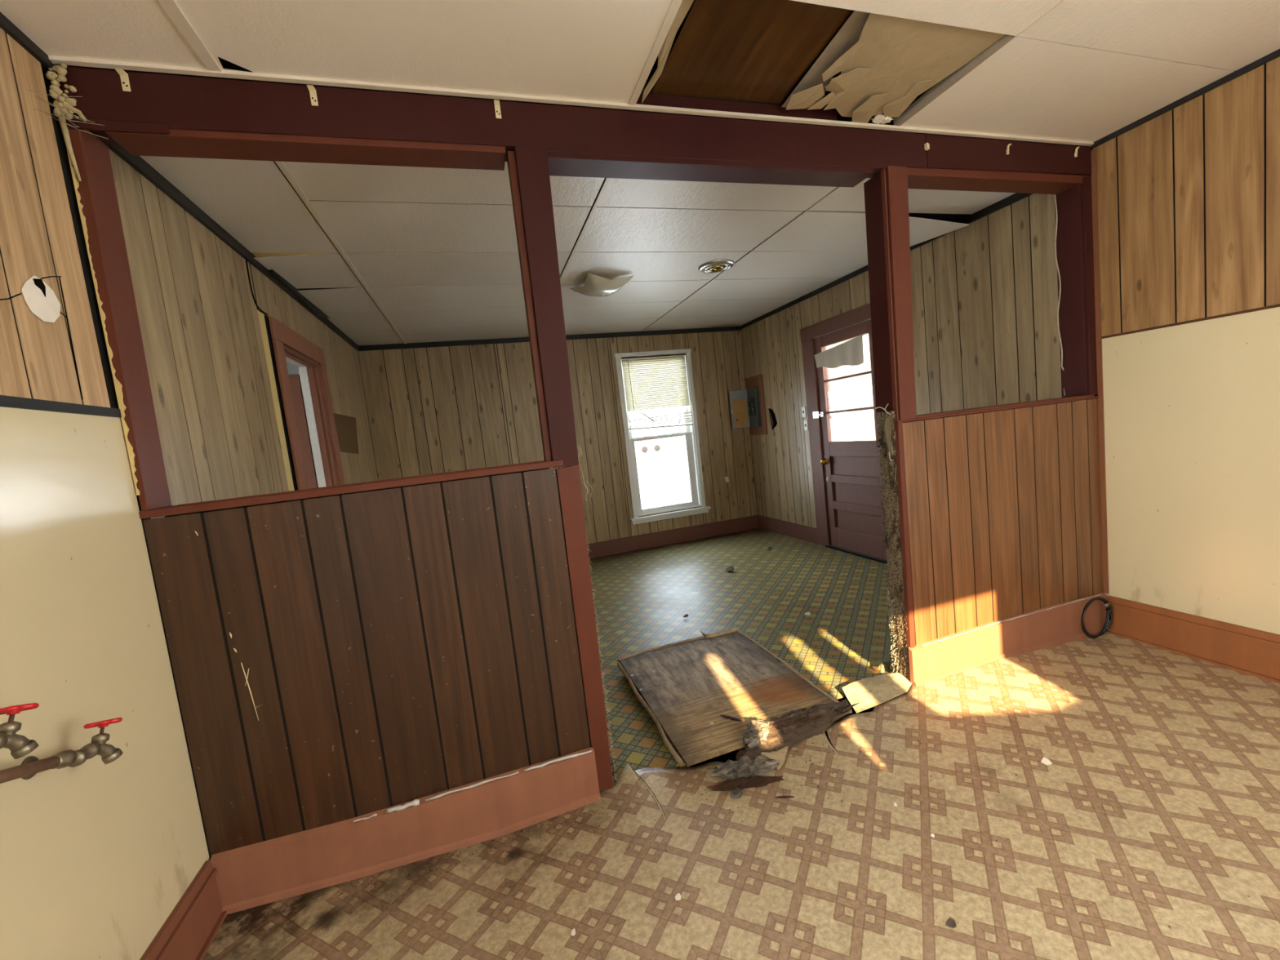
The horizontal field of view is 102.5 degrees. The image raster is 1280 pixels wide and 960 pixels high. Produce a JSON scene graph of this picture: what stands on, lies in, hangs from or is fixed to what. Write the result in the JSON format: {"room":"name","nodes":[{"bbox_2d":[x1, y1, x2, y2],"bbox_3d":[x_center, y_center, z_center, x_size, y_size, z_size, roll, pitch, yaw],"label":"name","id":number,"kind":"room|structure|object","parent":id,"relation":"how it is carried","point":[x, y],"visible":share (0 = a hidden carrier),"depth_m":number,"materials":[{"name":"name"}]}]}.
{"room":"damaged room","nodes":[
{"label":"damaged room","id":0,"kind":"room"},
{"bbox_2d":[0,12,377,959],"bbox_3d":[-1.593,0.088,1.725,0.175,2.640,7.210,-8,5,-17],"label":"wall","id":1,"kind":"structure","parent":0,"point":[96,856],"depth_m":1.31,"materials":[{"name":"beige paint"}]},
{"bbox_2d":[21,755,38,779],"bbox_3d":[-1.196,0.577,1.051,0.086,0.044,0.043,-8,5,-17],"label":"flange","id":2,"kind":"object","parent":1,"relation":"attached to","point":[31,758],"visible":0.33,"depth_m":1.04,"materials":[{"name":"gold metal"}]},
{"bbox_2d":[0,749,76,783],"bbox_3d":[-1.123,0.522,0.868,0.075,0.124,0.329,-7,5,-2],"label":"pipe","id":3,"kind":"object","parent":1,"relation":"attached to","point":[65,758],"visible":1,"depth_m":0.96,"materials":[{"name":"gold metal"}]},
{"bbox_2d":[0,702,39,759],"bbox_3d":[-1.118,0.451,0.902,0.066,0.098,0.116,-8,5,-17],"label":"water valve","id":4,"kind":"object","parent":3,"relation":"attached to","point":[19,745],"visible":1,"depth_m":0.92,"materials":[{"name":"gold metal"}]},
{"bbox_2d":[69,717,123,767],"bbox_3d":[-1.161,0.569,1.098,0.066,0.098,0.116,-8,5,-17],"label":"water valve","id":5,"kind":"object","parent":3,"relation":"attached to","point":[108,753],"visible":0.97,"depth_m":1.10,"materials":[{"name":"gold metal"}]},
{"bbox_2d":[21,275,60,322],"bbox_3d":[-1.432,-0.432,1.230,0.006,0.108,0.111,-8,5,-17],"label":"plaster patch","id":6,"kind":"object","parent":1,"relation":"attached to","point":[39,297],"visible":1,"depth_m":1.23,"materials":[{"name":"white paint"}]},
{"bbox_2d":[0,275,83,399],"bbox_3d":[-1.421,-0.356,1.217,0.003,0.313,0.209,-8,5,-17],"label":"crack","id":7,"kind":"object","parent":1,"relation":"attached to","point":[59,277],"depth_m":1.30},
{"bbox_2d":[45,62,87,181],"bbox_3d":[-1.522,-0.958,1.376,0.068,0.298,0.024,-8,5,-17],"label":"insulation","id":8,"kind":"object","parent":1,"relation":"attached to","point":[65,104],"visible":0.95,"depth_m":1.36},
{"bbox_2d":[28,89,106,138],"bbox_3d":[-1.492,-0.953,1.344,0.131,0.082,0.099,-11,7,-40],"label":"cobweb","id":9,"kind":"object","parent":1,"relation":"attached to","point":[65,113],"visible":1,"depth_m":1.33},
{"bbox_2d":[52,71,140,495],"bbox_3d":[-1.494,-0.521,1.419,0.015,1.140,0.005,-8,5,-17],"label":"plaster","id":10,"kind":"object","parent":1,"relation":"attached to","point":[117,385],"visible":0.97,"depth_m":1.43,"materials":[{"name":"beige paint"}]},
{"bbox_2d":[68,128,171,511],"bbox_3d":[-1.495,-0.442,1.489,0.035,1.065,0.120,-8,5,-17],"label":"post","id":11,"kind":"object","parent":1,"relation":"on","point":[96,188],"depth_m":1.47,"materials":[{"name":"red paint"}]},
{"bbox_2d":[114,67,131,91],"bbox_3d":[-1.412,-1.092,1.402,0.019,0.046,0.021,-8,5,-17],"label":"bracket","id":12,"kind":"object","parent":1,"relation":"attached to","point":[124,77],"visible":1,"depth_m":1.41,"materials":[{"name":"beige plastic"}]},
{"bbox_2d":[139,859,226,959],"bbox_3d":[-0.815,1.326,0.049,0.032,0.182,3.178,-8,5,-17],"label":"baseboard","id":13,"kind":"structure","parent":1,"relation":"attached to","point":[188,933],"depth_m":1.43,"materials":[{"name":"brown paint"}]},
{"bbox_2d":[245,259,267,315],"bbox_3d":[-2.000,-1.012,2.677,0.007,0.261,0.177,-8,5,-17],"label":"crack","id":14,"kind":"object","parent":1,"relation":"attached to","point":[258,308],"visible":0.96,"depth_m":2.60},
{"bbox_2d":[267,316,345,489],"bbox_3d":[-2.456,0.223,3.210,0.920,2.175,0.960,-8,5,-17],"label":"door frame","id":15,"kind":"structure","parent":1,"relation":"in","point":[306,396],"depth_m":3.59,"materials":[{"name":"brown paint"}]},
{"bbox_2d":[306,84,318,106],"bbox_3d":[-0.978,-1.148,1.534,0.019,0.046,0.021,-8,5,-17],"label":"bracket","id":16,"kind":"object","parent":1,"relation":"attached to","point":[311,88],"visible":1,"depth_m":1.54,"materials":[{"name":"beige plastic"}]},
{"bbox_2d":[333,413,359,453],"bbox_3d":[-2.362,-0.367,4.160,0.001,0.320,0.720,-8,5,-17],"label":"unfaded patch","id":17,"kind":"object","parent":1,"relation":"attached to","point":[345,425],"visible":1,"depth_m":4.11,"materials":[{"name":"brown wood"}]},
{"bbox_2d":[493,99,501,118],"bbox_3d":[-0.468,-1.220,1.689,0.019,0.046,0.021,-8,5,-17],"label":"bracket","id":18,"kind":"object","parent":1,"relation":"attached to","point":[496,102],"visible":1,"depth_m":1.70,"materials":[{"name":"beige plastic"}]},
{"bbox_2d":[53,66,1091,194],"bbox_3d":[0.312,-1.284,2.002,3.985,0.172,0.134,-8,5,-17],"label":"beam","id":19,"kind":"structure","parent":1,"relation":"attached to","point":[162,115],"depth_m":1.74,"materials":[{"name":"paint"}]},
{"bbox_2d":[871,114,893,124],"bbox_3d":[0.996,-1.483,2.113,0.102,0.025,0.040,-8,5,-17],"label":"lump","id":20,"kind":"object","parent":19,"relation":"on","point":[880,118],"visible":0.99,"depth_m":2.10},
{"bbox_2d":[924,142,929,151],"bbox_3d":[1.236,-1.436,2.212,0.013,0.026,0.014,-8,5,-17],"label":"curtain hook","id":21,"kind":"object","parent":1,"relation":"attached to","point":[926,145],"visible":1,"depth_m":2.21,"materials":[{"name":"beige plastic"}]},
{"bbox_2d":[1005,143,1011,154],"bbox_3d":[1.688,-1.515,2.349,0.026,0.045,0.013,-8,5,-17],"label":"curtain hook","id":22,"kind":"object","parent":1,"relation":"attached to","point":[1009,144],"visible":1,"depth_m":2.35,"materials":[{"name":"beige plastic"}]},
{"bbox_2d":[286,361,299,374],"bbox_3d":[-3.182,0.136,3.136,2.037,2.500,2.800,-8,5,-17],"label":"wall","id":23,"kind":"structure","parent":0,"point":[292,370],"depth_m":4.48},
{"bbox_2d":[138,459,613,859],"bbox_3d":[-0.772,0.655,1.768,1.281,1.329,0.162,-8,5,-17],"label":"wall","id":24,"kind":"structure","parent":0,"point":[400,640],"depth_m":1.68,"materials":[{"name":"brown wood"}]},
{"bbox_2d":[195,531,258,720],"bbox_3d":[-1.256,0.410,1.548,0.079,0.686,0.005,-8,5,-17],"label":"scratch marks","id":25,"kind":"object","parent":24,"relation":"attached to","point":[230,634],"visible":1,"depth_m":1.57,"materials":[{"name":"beige wood"}]},
{"bbox_2d":[210,746,600,914],"bbox_3d":[-0.727,1.176,1.741,1.197,0.214,0.032,-8,5,-17],"label":"baseboard","id":26,"kind":"structure","parent":24,"relation":"attached to","point":[275,869],"depth_m":1.72,"materials":[{"name":"brown paint"}]},
{"bbox_2d":[506,146,578,467],"bbox_3d":[-0.341,-0.590,1.840,0.135,1.087,0.126,-8,5,-17],"label":"post","id":27,"kind":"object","parent":24,"relation":"on","point":[527,166],"depth_m":1.78,"materials":[{"name":"paint"}]},
{"bbox_2d":[577,445,617,785],"bbox_3d":[-0.177,0.521,1.957,0.065,1.307,0.117,-10,7,-38],"label":"carpet strip","id":28,"kind":"object","parent":24,"relation":"attached to","point":[609,734],"visible":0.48,"depth_m":1.94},
{"bbox_2d":[357,326,757,543],"bbox_3d":[-0.652,-0.380,5.741,4.460,2.630,0.162,-8,5,-17],"label":"wall","id":29,"kind":"structure","parent":0,"point":[439,406],"depth_m":5.51,"materials":[{"name":"brown wood"}]},
{"bbox_2d":[613,348,711,524],"bbox_3d":[0.247,-0.511,5.976,0.992,1.935,0.175,-8,5,-17],"label":"window","id":30,"kind":"structure","parent":29,"relation":"in","point":[694,464],"depth_m":5.99,"materials":[{"name":"white paint"}]},
{"bbox_2d":[621,353,692,442],"bbox_3d":[0.219,-0.919,5.918,0.800,1.023,0.037,-8,5,-17],"label":"window blind","id":31,"kind":"object","parent":30,"relation":"attached to","point":[651,382],"visible":1,"depth_m":5.90,"materials":[{"name":"white plastic"}]},
{"bbox_2d":[587,515,759,558],"bbox_3d":[-0.497,0.787,5.768,4.160,0.162,0.028,-8,5,-17],"label":"baseboard","id":32,"kind":"structure","parent":29,"relation":"attached to","point":[611,547],"depth_m":6.03,"materials":[{"name":"brown paint"}]},
{"bbox_2d":[0,0,1279,345],"bbox_3d":[0.268,-1.464,2.217,4.360,0.208,7.210,-8,5,-17],"label":"ceiling","id":33,"kind":"structure","parent":0,"point":[1074,73],"depth_m":2.03,"materials":[{"name":"paint"}]},
{"bbox_2d":[252,252,329,257],"bbox_3d":[-1.828,-1.183,2.712,0.350,0.016,0.080,-8,5,-17],"label":"torn tile edge","id":34,"kind":"object","parent":33,"relation":"attached to","point":[255,254],"visible":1,"depth_m":2.68,"materials":[{"name":"paint"}]},
{"bbox_2d":[269,269,329,318],"bbox_3d":[-2.238,-1.200,3.466,0.016,0.096,1.322,-8,5,-17],"label":"strip","id":35,"kind":"object","parent":33,"relation":"hanging from","point":[315,310],"visible":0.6,"depth_m":3.28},
{"bbox_2d":[569,272,633,296],"bbox_3d":[-0.279,-1.401,3.744,0.353,0.112,0.353,-9,6,-28],"label":"ceiling light","id":36,"kind":"object","parent":33,"relation":"attached to","point":[594,285],"visible":1,"depth_m":3.66,"materials":[{"name":"white glass"}]},
{"bbox_2d":[641,0,693,102],"bbox_3d":[0.077,-1.352,1.603,0.072,0.034,0.500,-8,5,-17],"label":"torn edge","id":37,"kind":"object","parent":33,"relation":"attached to","point":[685,6],"visible":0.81,"depth_m":1.59,"materials":[{"name":"paper"}]},
{"bbox_2d":[697,259,734,273],"bbox_3d":[0.552,-1.532,3.708,0.262,0.031,0.262,-8,5,-17],"label":"ceiling vent","id":38,"kind":"object","parent":33,"relation":"in","point":[717,265],"visible":1,"depth_m":3.67,"materials":[{"name":"metal"}]},
{"bbox_2d":[651,0,853,103],"bbox_3d":[0.371,-1.424,1.688,0.537,0.016,0.503,-8,5,-17],"label":"sheet","id":39,"kind":"object","parent":33,"relation":"attached to","point":[757,51],"visible":1,"depth_m":1.69,"materials":[{"name":"brown wood"}]},
{"bbox_2d":[782,10,869,107],"bbox_3d":[0.684,-1.452,1.778,0.156,0.005,0.505,-7,5,-12],"label":"grey lath","id":40,"kind":"object","parent":33,"relation":"attached to","point":[849,34],"visible":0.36,"depth_m":1.73,"materials":[{"name":"grey wood"}]},
{"bbox_2d":[752,210,968,251],"bbox_3d":[1.421,-1.586,3.369,1.213,0.066,0.603,-8,5,-17],"label":"tile","id":41,"kind":"structure","parent":33,"relation":"attached to","point":[813,231],"depth_m":3.29,"materials":[{"name":"white tile"}]},
{"bbox_2d":[786,13,1005,123],"bbox_3d":[0.870,-1.439,1.841,0.574,0.031,0.499,-8,5,-17],"label":"ceiling panel","id":42,"kind":"object","parent":33,"relation":"attached to","point":[894,60],"visible":0.99,"depth_m":1.79,"materials":[{"name":"beige cardboard"}]},
{"bbox_2d":[635,438,691,509],"bbox_3d":[-5.749,-1.800,49.485,100.000,0.300,85.700,-8,5,-17],"label":"ground","id":43,"kind":"structure","parent":0,"point":[647,463],"depth_m":22.60,"materials":[{"name":"white"}]},
{"bbox_2d":[635,435,662,453],"bbox_3d":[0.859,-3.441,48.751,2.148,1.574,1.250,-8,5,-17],"label":"truck","id":44,"kind":"object","parent":43,"relation":"on","point":[655,444],"visible":0.88,"depth_m":48.23,"materials":[{"name":"paint"}]},
{"bbox_2d":[658,455,667,505],"bbox_3d":[0.579,0.053,12.591,0.070,1.320,0.100,-8,5,-17],"label":"fence post","id":45,"kind":"object","parent":43,"relation":"on","point":[660,457],"visible":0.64,"depth_m":12.55,"materials":[{"name":"white"}]},
{"bbox_2d":[670,453,679,503],"bbox_3d":[0.862,0.013,12.678,0.070,1.320,0.100,-8,5,-17],"label":"fence post","id":46,"kind":"object","parent":43,"relation":"on","point":[672,455],"visible":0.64,"depth_m":12.64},
{"bbox_2d":[676,453,685,502],"bbox_3d":[1.035,-0.011,12.730,0.070,1.320,0.100,-8,5,-17],"label":"fence post","id":47,"kind":"object","parent":43,"relation":"on","point":[679,455],"visible":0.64,"depth_m":12.69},
{"bbox_2d":[675,451,687,472],"bbox_3d":[1.834,-0.784,22.298,0.868,0.952,0.854,-3,6,36],"label":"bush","id":48,"kind":"object","parent":43,"relation":"on","point":[685,455],"visible":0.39,"depth_m":22.29,"materials":[{"name":"white"}]},
{"bbox_2d":[202,528,1279,959],"bbox_3d":[0.545,1.044,2.456,4.160,0.088,6.990,-8,5,-17],"label":"floor","id":49,"kind":"structure","parent":0,"point":[1151,831],"depth_m":1.63,"materials":[{"name":"beige tile"}]},
{"bbox_2d":[237,807,602,934],"bbox_3d":[-0.661,1.268,1.663,1.134,0.036,0.164,-8,5,-17],"label":"debris","id":50,"kind":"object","parent":49,"relation":"on","point":[602,807],"depth_m":1.68,"materials":[{"name":"brown wood"}]},
{"bbox_2d":[571,928,575,935],"bbox_3d":[-0.181,1.229,1.396,0.013,0.006,0.017,-8,5,-17],"label":"chip","id":51,"kind":"object","parent":49,"relation":"on","point":[573,931],"visible":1,"depth_m":1.40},
{"bbox_2d":[632,770,666,819],"bbox_3d":[0.038,1.146,1.883,0.027,0.020,0.276,-9,6,-24],"label":"vinyl tear","id":52,"kind":"object","parent":49,"relation":"on","point":[635,773],"visible":1,"depth_m":1.90},
{"bbox_2d":[675,893,680,900],"bbox_3d":[0.107,1.182,1.457,0.018,0.006,0.018,-8,5,-17],"label":"chip","id":53,"kind":"object","parent":49,"relation":"on","point":[677,896],"visible":1,"depth_m":1.46,"materials":[{"name":"white paint"}]},
{"bbox_2d":[617,626,839,768],"bbox_3d":[0.378,1.020,2.595,0.814,0.086,1.107,-8,5,-17],"label":"plywood sheet","id":54,"kind":"object","parent":49,"relation":"on","point":[685,688],"visible":0.98,"depth_m":2.46,"materials":[{"name":"brown wood"}]},
{"bbox_2d":[720,714,741,721],"bbox_3d":[0.391,1.021,2.202,0.109,0.009,0.016,-2,7,37],"label":"hole","id":55,"kind":"object","parent":54,"relation":"on","point":[730,717],"visible":1,"depth_m":2.20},
{"bbox_2d":[725,566,733,571],"bbox_3d":[0.811,0.802,4.644,0.073,0.022,0.091,-4,6,22],"label":"chip","id":56,"kind":"object","parent":49,"relation":"on","point":[730,568],"visible":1,"depth_m":4.64,"materials":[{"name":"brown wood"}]},
{"bbox_2d":[730,787,743,799],"bbox_3d":[0.345,1.113,1.824,0.052,0.024,0.034,-10,7,-38],"label":"chip","id":57,"kind":"object","parent":49,"relation":"on","point":[735,793],"visible":1,"depth_m":1.82,"materials":[{"name":"grey wood"}]},
{"bbox_2d":[735,746,747,760],"bbox_3d":[0.402,1.079,2.006,0.045,0.038,0.112,-4,6,27],"label":"chunk","id":58,"kind":"object","parent":49,"relation":"on","point":[741,752],"visible":0.45,"depth_m":2.00,"materials":[{"name":"brown wood"}]},
{"bbox_2d":[706,755,780,779],"bbox_3d":[0.393,1.080,1.927,0.280,0.058,0.073,-7,5,-3],"label":"chunk","id":59,"kind":"object","parent":49,"relation":"on","point":[747,767],"visible":1,"depth_m":1.91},
{"bbox_2d":[706,775,783,791],"bbox_3d":[0.383,1.107,1.874,0.291,0.016,0.050,-7,5,-2],"label":"chunk","id":60,"kind":"object","parent":49,"relation":"on","point":[755,781],"visible":0.99,"depth_m":1.87,"materials":[{"name":"brown wood"}]},
{"bbox_2d":[760,746,788,770],"bbox_3d":[0.546,1.071,1.994,0.118,0.004,0.122,-9,6,-22],"label":"scrap","id":61,"kind":"object","parent":49,"relation":"on","point":[780,754],"visible":0.75,"depth_m":2.00,"materials":[{"name":"beige paper"}]},
{"bbox_2d":[775,795,794,798],"bbox_3d":[0.506,1.106,1.792,0.070,0.006,0.010,-6,5,6],"label":"wood sliver","id":62,"kind":"object","parent":49,"relation":"on","point":[778,797],"visible":1,"depth_m":1.79,"materials":[{"name":"brown wood"}]},
{"bbox_2d":[653,720,920,851],"bbox_3d":[0.572,1.090,1.826,1.071,0.026,0.396,-8,5,-17],"label":"crumbs","id":63,"kind":"object","parent":49,"relation":"on","point":[870,720],"visible":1,"depth_m":1.89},
{"bbox_2d":[744,698,858,758],"bbox_3d":[0.663,1.019,2.128,0.567,0.074,0.135,-8,5,-17],"label":"plank","id":64,"kind":"object","parent":49,"relation":"on","point":[782,734],"visible":0.74,"depth_m":2.11,"materials":[{"name":"brown wood"}]},
{"bbox_2d":[742,719,769,747],"bbox_3d":[0.461,1.007,2.045,0.077,0.063,0.180,-1,7,44],"label":"chunk","id":65,"kind":"object","parent":64,"relation":"on","point":[756,733],"visible":1,"depth_m":2.02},
{"bbox_2d":[822,730,838,754],"bbox_3d":[0.758,1.041,2.058,0.024,0.014,0.170,-6,5,4],"label":"vinyl tear","id":66,"kind":"object","parent":49,"relation":"on","point":[824,733],"visible":0.92,"depth_m":2.06},
{"bbox_2d":[841,672,911,713],"bbox_3d":[1.075,0.955,2.343,0.367,0.037,0.181,-8,5,-17],"label":"flap","id":67,"kind":"object","parent":49,"relation":"on","point":[868,692],"visible":0.96,"depth_m":2.34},
{"bbox_2d":[870,659,893,674],"bbox_3d":[1.207,0.932,2.559,0.088,0.044,0.116,-6,5,3],"label":"lino curl","id":68,"kind":"object","parent":49,"relation":"on","point":[885,664],"visible":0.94,"depth_m":2.55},
{"bbox_2d":[946,917,955,928],"bbox_3d":[0.785,1.119,1.297,0.024,0.007,0.020,-8,5,-17],"label":"chip","id":69,"kind":"object","parent":49,"relation":"on","point":[950,922],"visible":1,"depth_m":1.30,"materials":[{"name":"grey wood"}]},
{"bbox_2d":[1040,756,1052,764],"bbox_3d":[1.424,0.987,1.802,0.025,0.010,0.028,-8,5,-17],"label":"chip","id":70,"kind":"object","parent":49,"relation":"on","point":[1045,761],"visible":1,"depth_m":1.80,"materials":[{"name":"white paint"}]},
{"bbox_2d":[1080,596,1112,638],"bbox_3d":[2.342,0.705,2.624,0.219,0.219,0.030,-8,5,-17],"label":"cable coil","id":71,"kind":"object","parent":49,"relation":"on","point":[1108,622],"visible":1,"depth_m":2.63,"materials":[{"name":"black plastic"}]},
{"bbox_2d":[684,696,875,766],"bbox_3d":[-0.443,1.371,2.172,6.750,0.225,7.400,-8,5,-17],"label":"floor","id":72,"kind":"structure","parent":0,"point":[731,756],"depth_m":2.17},
{"bbox_2d":[739,192,1086,528],"bbox_3d":[1.944,-0.562,4.564,0.166,2.630,3.830,-8,5,-17],"label":"wall","id":73,"kind":"structure","parent":0,"point":[984,291],"depth_m":3.48,"materials":[{"name":"brown wood"}]},
{"bbox_2d":[728,373,767,435],"bbox_3d":[1.242,-0.858,6.019,0.282,0.688,0.383,-8,5,-17],"label":"breaker panel","id":74,"kind":"object","parent":73,"relation":"attached to","point":[748,408],"visible":1,"depth_m":6.08,"materials":[{"name":"grey metal"}]},
{"bbox_2d":[767,404,777,430],"bbox_3d":[1.486,-0.704,5.759,0.008,0.303,0.161,-8,5,-17],"label":"hole","id":75,"kind":"object","parent":73,"relation":"attached to","point":[772,416],"depth_m":5.77,"materials":[{"name":"paint"}]},
{"bbox_2d":[756,515,817,544],"bbox_3d":[1.640,0.550,5.801,0.024,0.173,1.170,-8,5,-17],"label":"baseboard","id":76,"kind":"structure","parent":73,"relation":"attached to","point":[809,534],"depth_m":5.72,"materials":[{"name":"brown paint"}]},
{"bbox_2d":[801,406,806,417],"bbox_3d":[1.656,-0.689,5.198,0.014,0.104,0.060,-8,5,-17],"label":"light switch","id":77,"kind":"object","parent":73,"relation":"attached to","point":[803,408],"visible":1,"depth_m":5.19,"materials":[{"name":"white plastic"}]},
{"bbox_2d":[803,420,808,430],"bbox_3d":[1.676,-0.553,5.195,0.014,0.104,0.060,-8,5,-17],"label":"light switch","id":78,"kind":"object","parent":73,"relation":"attached to","point":[806,424],"visible":1,"depth_m":5.19,"materials":[{"name":"white plastic"}]},
{"bbox_2d":[800,303,887,564],"bbox_3d":[1.919,-0.379,4.642,0.198,2.180,1.114,-8,5,-17],"label":"door","id":79,"kind":"structure","parent":73,"relation":"in","point":[841,404],"depth_m":4.70,"materials":[{"name":"brown paint"}]},
{"bbox_2d":[813,333,865,368],"bbox_3d":[1.774,-1.113,4.592,0.017,0.244,0.696,-8,5,-17],"label":"door curtain","id":80,"kind":"object","parent":79,"relation":"hanging from","point":[849,353],"visible":1,"depth_m":4.53,"materials":[{"name":"fabric"}]},
{"bbox_2d":[893,394,1103,684],"bbox_3d":[1.785,0.299,2.551,1.293,1.327,0.151,-8,5,-17],"label":"wall","id":81,"kind":"structure","parent":0,"point":[1000,505],"depth_m":2.46,"materials":[{"name":"brown wood"}]},
{"bbox_2d":[863,165,915,424],"bbox_3d":[1.117,-0.798,2.290,0.134,1.083,0.140,-8,5,-17],"label":"trim","id":82,"kind":"structure","parent":81,"relation":"on","point":[886,193],"depth_m":2.24,"materials":[{"name":"red paint"}]},
{"bbox_2d":[874,404,910,678],"bbox_3d":[1.153,0.298,2.363,0.098,1.287,0.121,-8,5,-17],"label":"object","id":83,"kind":"object","parent":81,"relation":"attached to","point":[886,433],"visible":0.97,"depth_m":2.36,"materials":[{"name":"brown wood"}]},
{"bbox_2d":[908,592,1109,686],"bbox_3d":[1.850,0.778,2.522,1.288,0.215,0.032,-8,5,-17],"label":"baseboard","id":84,"kind":"structure","parent":81,"relation":"attached to","point":[1061,624],"depth_m":2.49,"materials":[{"name":"brown paint"}]},
{"bbox_2d":[1053,194,1065,395],"bbox_3d":[2.182,-0.957,2.668,0.038,1.034,0.019,-8,5,-17],"label":"strip","id":85,"kind":"object","parent":81,"relation":"attached to","point":[1062,367],"visible":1,"depth_m":2.65,"materials":[{"name":"beige wood"}]},
{"bbox_2d":[1083,48,1279,635],"bbox_3d":[2.877,-0.352,1.085,0.134,2.640,3.380,-8,5,-17],"label":"wall","id":86,"kind":"structure","parent":0,"point":[1185,195],"depth_m":2.26,"materials":[{"name":"beige paint"}]},
{"bbox_2d":[1054,176,1097,397],"bbox_3d":[2.233,-0.965,2.630,0.071,1.065,0.135,-8,5,-17],"label":"trim","id":87,"kind":"structure","parent":86,"relation":"on","point":[1074,237],"depth_m":2.60,"materials":[{"name":"paint"}]},
{"bbox_2d":[1074,146,1079,156],"bbox_3d":[2.109,-1.584,2.477,0.026,0.045,0.013,-8,5,-17],"label":"curtain hook","id":88,"kind":"object","parent":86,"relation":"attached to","point":[1077,148],"visible":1,"depth_m":2.47,"materials":[{"name":"beige plastic"}]},
{"bbox_2d":[1107,595,1279,684],"bbox_3d":[2.933,0.794,1.187,0.032,0.200,3.178,-8,5,-17],"label":"baseboard","id":89,"kind":"structure","parent":86,"relation":"attached to","point":[1248,651],"depth_m":2.35,"materials":[{"name":"orange paint"}]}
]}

